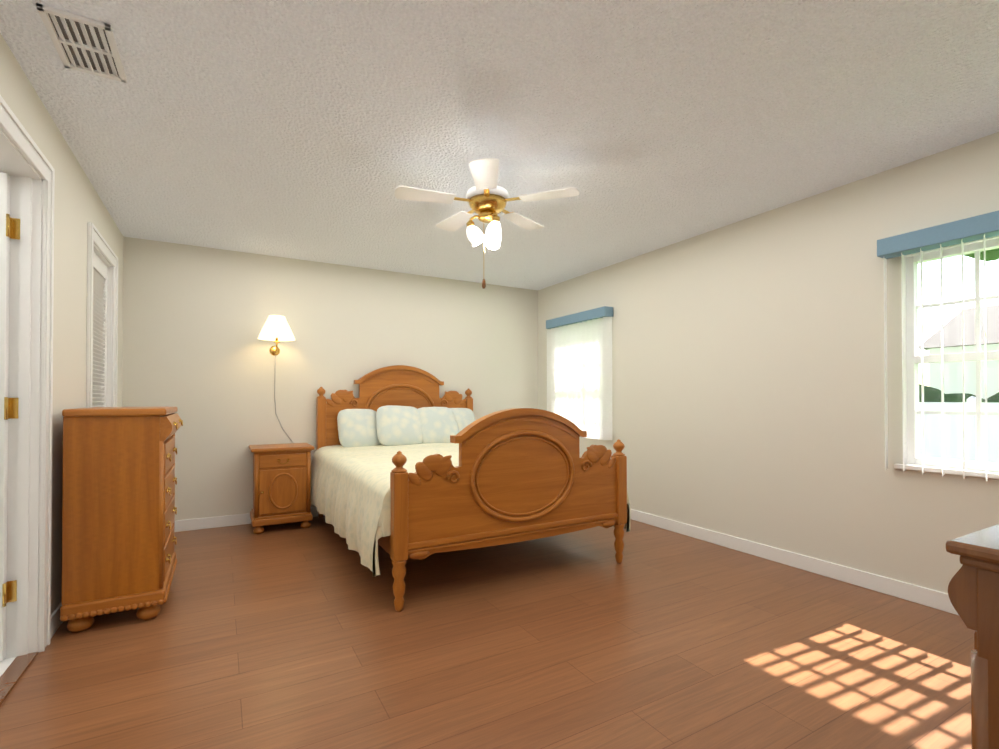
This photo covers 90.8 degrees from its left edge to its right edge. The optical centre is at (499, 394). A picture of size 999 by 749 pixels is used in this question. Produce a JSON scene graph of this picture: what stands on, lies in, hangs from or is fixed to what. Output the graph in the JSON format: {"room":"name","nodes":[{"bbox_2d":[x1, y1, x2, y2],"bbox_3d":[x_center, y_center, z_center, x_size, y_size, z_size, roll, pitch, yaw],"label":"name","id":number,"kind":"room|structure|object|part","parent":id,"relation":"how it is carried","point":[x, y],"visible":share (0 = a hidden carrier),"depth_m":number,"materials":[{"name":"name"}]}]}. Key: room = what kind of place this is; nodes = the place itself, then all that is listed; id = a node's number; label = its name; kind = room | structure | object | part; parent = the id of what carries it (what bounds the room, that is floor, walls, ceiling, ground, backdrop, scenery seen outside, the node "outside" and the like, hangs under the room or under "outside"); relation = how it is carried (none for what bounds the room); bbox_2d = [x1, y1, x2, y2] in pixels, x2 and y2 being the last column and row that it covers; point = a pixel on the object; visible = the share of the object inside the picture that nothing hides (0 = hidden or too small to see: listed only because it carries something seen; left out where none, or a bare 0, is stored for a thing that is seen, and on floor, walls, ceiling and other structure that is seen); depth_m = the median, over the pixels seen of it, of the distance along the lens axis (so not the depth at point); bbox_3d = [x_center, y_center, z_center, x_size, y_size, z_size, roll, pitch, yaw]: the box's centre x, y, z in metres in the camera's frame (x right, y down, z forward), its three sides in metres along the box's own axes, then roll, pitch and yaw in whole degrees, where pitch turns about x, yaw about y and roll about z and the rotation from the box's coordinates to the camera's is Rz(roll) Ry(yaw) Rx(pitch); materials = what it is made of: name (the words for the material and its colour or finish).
{"room":"bedroom","nodes":[
{"label":"bedroom","id":0,"kind":"room"},
{"bbox_2d":[0,33,122,614],"bbox_3d":[-1.849,-0.085,1.731,0.120,2.440,5.120,0,-1,-29],"label":"wall","id":1,"kind":"structure","parent":0,"point":[78,204],"depth_m":2.50,"materials":[{"name":"paint"}]},
{"bbox_2d":[0,172,19,660],"bbox_3d":[-2.424,0.088,1.893,0.840,2.073,0.110,0,-1,-29],"label":"door","id":2,"kind":"structure","parent":1,"relation":"in","point":[9,227],"depth_m":2.10,"materials":[{"name":"white wood"}]},
{"bbox_2d":[0,95,54,658],"bbox_3d":[-1.885,0.045,1.801,0.160,2.183,0.986,0,-1,-29],"label":"door frame","id":3,"kind":"structure","parent":1,"relation":"attached to","point":[23,470],"depth_m":2.15,"materials":[{"name":"white wood"}]},
{"bbox_2d":[51,602,62,637],"bbox_3d":[-2.260,1.096,2.584,0.013,0.095,0.730,0,-1,-29],"label":"baseboard","id":4,"kind":"structure","parent":1,"relation":"attached to","point":[55,617],"depth_m":2.37,"materials":[{"name":"white wood"}]},
{"bbox_2d":[92,252,106,406],"bbox_3d":[-2.682,0.105,3.280,0.079,2.067,0.658,0,-1,-29],"label":"closet door","id":5,"kind":"structure","parent":1,"relation":"in","point":[99,331],"depth_m":3.40,"materials":[{"name":"white wood"}]},
{"bbox_2d":[86,222,117,407],"bbox_3d":[-2.703,0.063,3.268,0.144,2.175,0.850,0,-1,-29],"label":"door frame","id":6,"kind":"structure","parent":1,"relation":"attached to","point":[95,237],"depth_m":3.52,"materials":[{"name":"white wood"}]},
{"bbox_2d":[122,237,537,520],"bbox_3d":[-1.890,-0.056,4.715,5.580,2.440,0.120,0,-1,-29],"label":"wall","id":7,"kind":"structure","parent":0,"point":[198,355],"depth_m":4.53,"materials":[{"name":"paint"}]},
{"bbox_2d":[174,506,324,531],"bbox_3d":[-1.300,1.119,4.961,4.020,0.095,0.013,0,-1,-29],"label":"baseboard","id":8,"kind":"structure","parent":7,"relation":"attached to","point":[238,519],"depth_m":4.29,"materials":[{"name":"white wood"}]},
{"bbox_2d":[258,315,294,442],"bbox_3d":[-1.959,0.101,4.404,0.370,1.591,0.352,0,-1,-29],"label":"lamp","id":9,"kind":"object","parent":7,"relation":"attached to","point":[276,329],"visible":1,"depth_m":4.31,"materials":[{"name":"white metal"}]},
{"bbox_3d":[-1.977,0.268,4.588,0.219,1.260,0.008,0,-1,-29],"label":"sconce cord","id":10,"kind":"part","parent":9,"relation":"part of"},
{"bbox_2d":[0,516,974,748],"bbox_3d":[-0.603,1.172,2.421,5.580,0.060,5.360,0,-1,-29],"label":"floor","id":11,"kind":"structure","parent":0,"point":[294,635],"depth_m":2.13,"materials":[{"name":"laminate"}]},
{"bbox_2d":[0,657,15,676],"bbox_3d":[-2.296,1.129,1.249,1.240,0.004,2.100,0,-1,-29],"label":"floor","id":12,"kind":"structure","parent":11,"relation":"on","point":[5,664],"depth_m":2.07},
{"bbox_2d":[0,652,37,705],"bbox_3d":[-1.862,1.131,1.803,0.070,0.010,0.800,0,-1,-29],"label":"threshold","id":13,"kind":"object","parent":11,"relation":"on","point":[13,673],"visible":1,"depth_m":1.99,"materials":[{"name":"brown wood"}]},
{"bbox_2d":[60,407,182,631],"bbox_3d":[-2.039,0.609,2.733,0.448,1.072,0.748,0,-1,-29],"label":"chest","id":14,"kind":"object","parent":11,"relation":"on","point":[119,511],"visible":1,"depth_m":2.42,"materials":[{"name":"brown wood"}]},
{"bbox_2d":[249,443,314,533],"bbox_3d":[-1.924,0.806,4.340,0.494,0.709,0.436,0,-1,-29],"label":"nightstand","id":15,"kind":"object","parent":11,"relation":"on","point":[281,483],"visible":0.98,"depth_m":4.17,"materials":[{"name":"brown wood"}]},
{"bbox_2d":[311,365,629,611],"bbox_3d":[-0.436,0.425,4.026,1.832,1.465,2.444,0,-1,-29],"label":"bed","id":16,"kind":"object","parent":11,"relation":"on","point":[406,461],"visible":0.98,"depth_m":3.08,"materials":[{"name":"brown wood"}]},
{"bbox_2d":[945,524,998,748],"bbox_3d":[1.650,0.704,1.085,1.542,0.850,0.541,0,-1,-29],"label":"dresser","id":17,"kind":"object","parent":11,"relation":"on","point":[973,590],"visible":1,"depth_m":0.91,"materials":[{"name":"brown wood"}]},
{"bbox_2d":[0,0,998,289],"bbox_3d":[-0.603,-1.328,2.445,5.580,0.060,5.360,0,-1,-29],"label":"ceiling","id":18,"kind":"structure","parent":0,"point":[314,130],"depth_m":2.28,"materials":[{"name":"white paint"}]},
{"bbox_2d":[35,3,126,82],"bbox_3d":[-1.543,-1.296,1.840,0.200,0.015,0.350,0,-1,-29],"label":"ceiling vent","id":19,"kind":"object","parent":18,"relation":"in","point":[89,45],"visible":1,"depth_m":1.82,"materials":[{"name":"white metal"}]},
{"bbox_2d":[395,158,578,288],"bbox_3d":[-0.092,-0.949,2.873,1.019,0.690,1.005,0,-1,-29],"label":"ceiling fan","id":20,"kind":"object","parent":18,"relation":"hanging from","point":[487,198],"visible":1,"depth_m":2.77,"materials":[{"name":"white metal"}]},
{"bbox_3d":[-0.089,-0.806,2.821,0.024,0.403,0.023,0,-1,-29],"label":"chain","id":21,"kind":"part","parent":20,"relation":"part of","materials":[{"name":"gold metal"}]},
{"bbox_2d":[538,132,998,593],"bbox_3d":[1.775,-0.065,3.773,0.120,2.440,5.120,0,-1,-29],"label":"wall","id":22,"kind":"structure","parent":0,"point":[748,398],"depth_m":3.31,"materials":[{"name":"paint"}]},
{"bbox_2d":[546,306,612,328],"bbox_3d":[0.821,-0.803,5.229,0.111,0.095,1.000,0,-1,-29],"label":"window valance","id":23,"kind":"object","parent":22,"relation":"attached to","point":[600,312],"visible":0.9,"depth_m":5.09,"materials":[{"name":"blue fabric"}]},
{"bbox_2d":[547,316,611,439],"bbox_3d":[0.821,-0.171,5.223,0.080,1.240,1.030,0,-1,-29],"label":"window blind","id":24,"kind":"object","parent":22,"relation":"attached to","point":[579,374],"visible":0.79,"depth_m":5.10,"materials":[{"name":"white fabric"}]},
{"bbox_2d":[630,509,958,614],"bbox_3d":[1.716,1.107,3.729,0.013,0.095,5.120,0,-1,-29],"label":"baseboard","id":25,"kind":"structure","parent":22,"relation":"attached to","point":[935,599],"depth_m":3.17,"materials":[{"name":"white wood"}]},
{"bbox_2d":[877,211,998,258],"bbox_3d":[2.439,-0.831,2.359,0.111,0.095,1.050,0,-1,-29],"label":"window valance","id":26,"kind":"object","parent":22,"relation":"attached to","point":[974,228],"visible":0.94,"depth_m":2.55,"materials":[{"name":"blue fabric"}]},
{"bbox_2d":[894,236,998,478],"bbox_3d":[2.519,-0.187,2.398,0.125,1.202,0.970,0,-1,-29],"label":"window","id":27,"kind":"structure","parent":22,"relation":"in","point":[977,468],"depth_m":2.66,"materials":[{"name":"white plastic"}]},
{"bbox_2d":[883,234,987,480],"bbox_3d":[2.437,-0.199,2.351,0.086,1.240,1.033,0,-1,-29],"label":"window blind","id":28,"kind":"object","parent":27,"relation":"attached to","point":[903,354],"visible":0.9,"depth_m":2.63,"materials":[{"name":"white plastic"}]},
{"label":"outside","id":29,"kind":"structure","parent":0,"visible":0},
{"bbox_3d":[31.007,1.617,23.175,69.880,0.250,90.000,0,-1,-29],"label":"ground","id":30,"kind":"structure","parent":29,"visible":0},
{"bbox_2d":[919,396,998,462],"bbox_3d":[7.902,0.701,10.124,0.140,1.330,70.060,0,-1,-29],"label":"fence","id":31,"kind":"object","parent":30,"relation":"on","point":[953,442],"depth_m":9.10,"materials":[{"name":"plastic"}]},
{"bbox_2d":[919,384,998,402],"bbox_3d":[9.413,0.443,10.649,1.875,1.896,34.995,0,-1,-29],"label":"hedge","id":32,"kind":"object","parent":30,"relation":"on","point":[936,393],"depth_m":10.33,"materials":[{"name":"green plant"}]},
{"bbox_2d":[919,304,998,398],"bbox_3d":[24.532,-1.290,17.257,9.800,5.450,12.600,0,-1,-29],"label":"house","id":33,"kind":"structure","parent":30,"relation":"on","point":[991,337],"depth_m":19.71,"materials":[{"name":"white"}]},
{"bbox_2d":[964,248,998,261],"bbox_3d":[13.768,-4.190,12.242,6.506,11.154,6.516,0,-1,-29],"label":"tree","id":34,"kind":"object","parent":30,"relation":"on","point":[995,254],"depth_m":12.76,"materials":[{"name":"green plant"}]}
]}

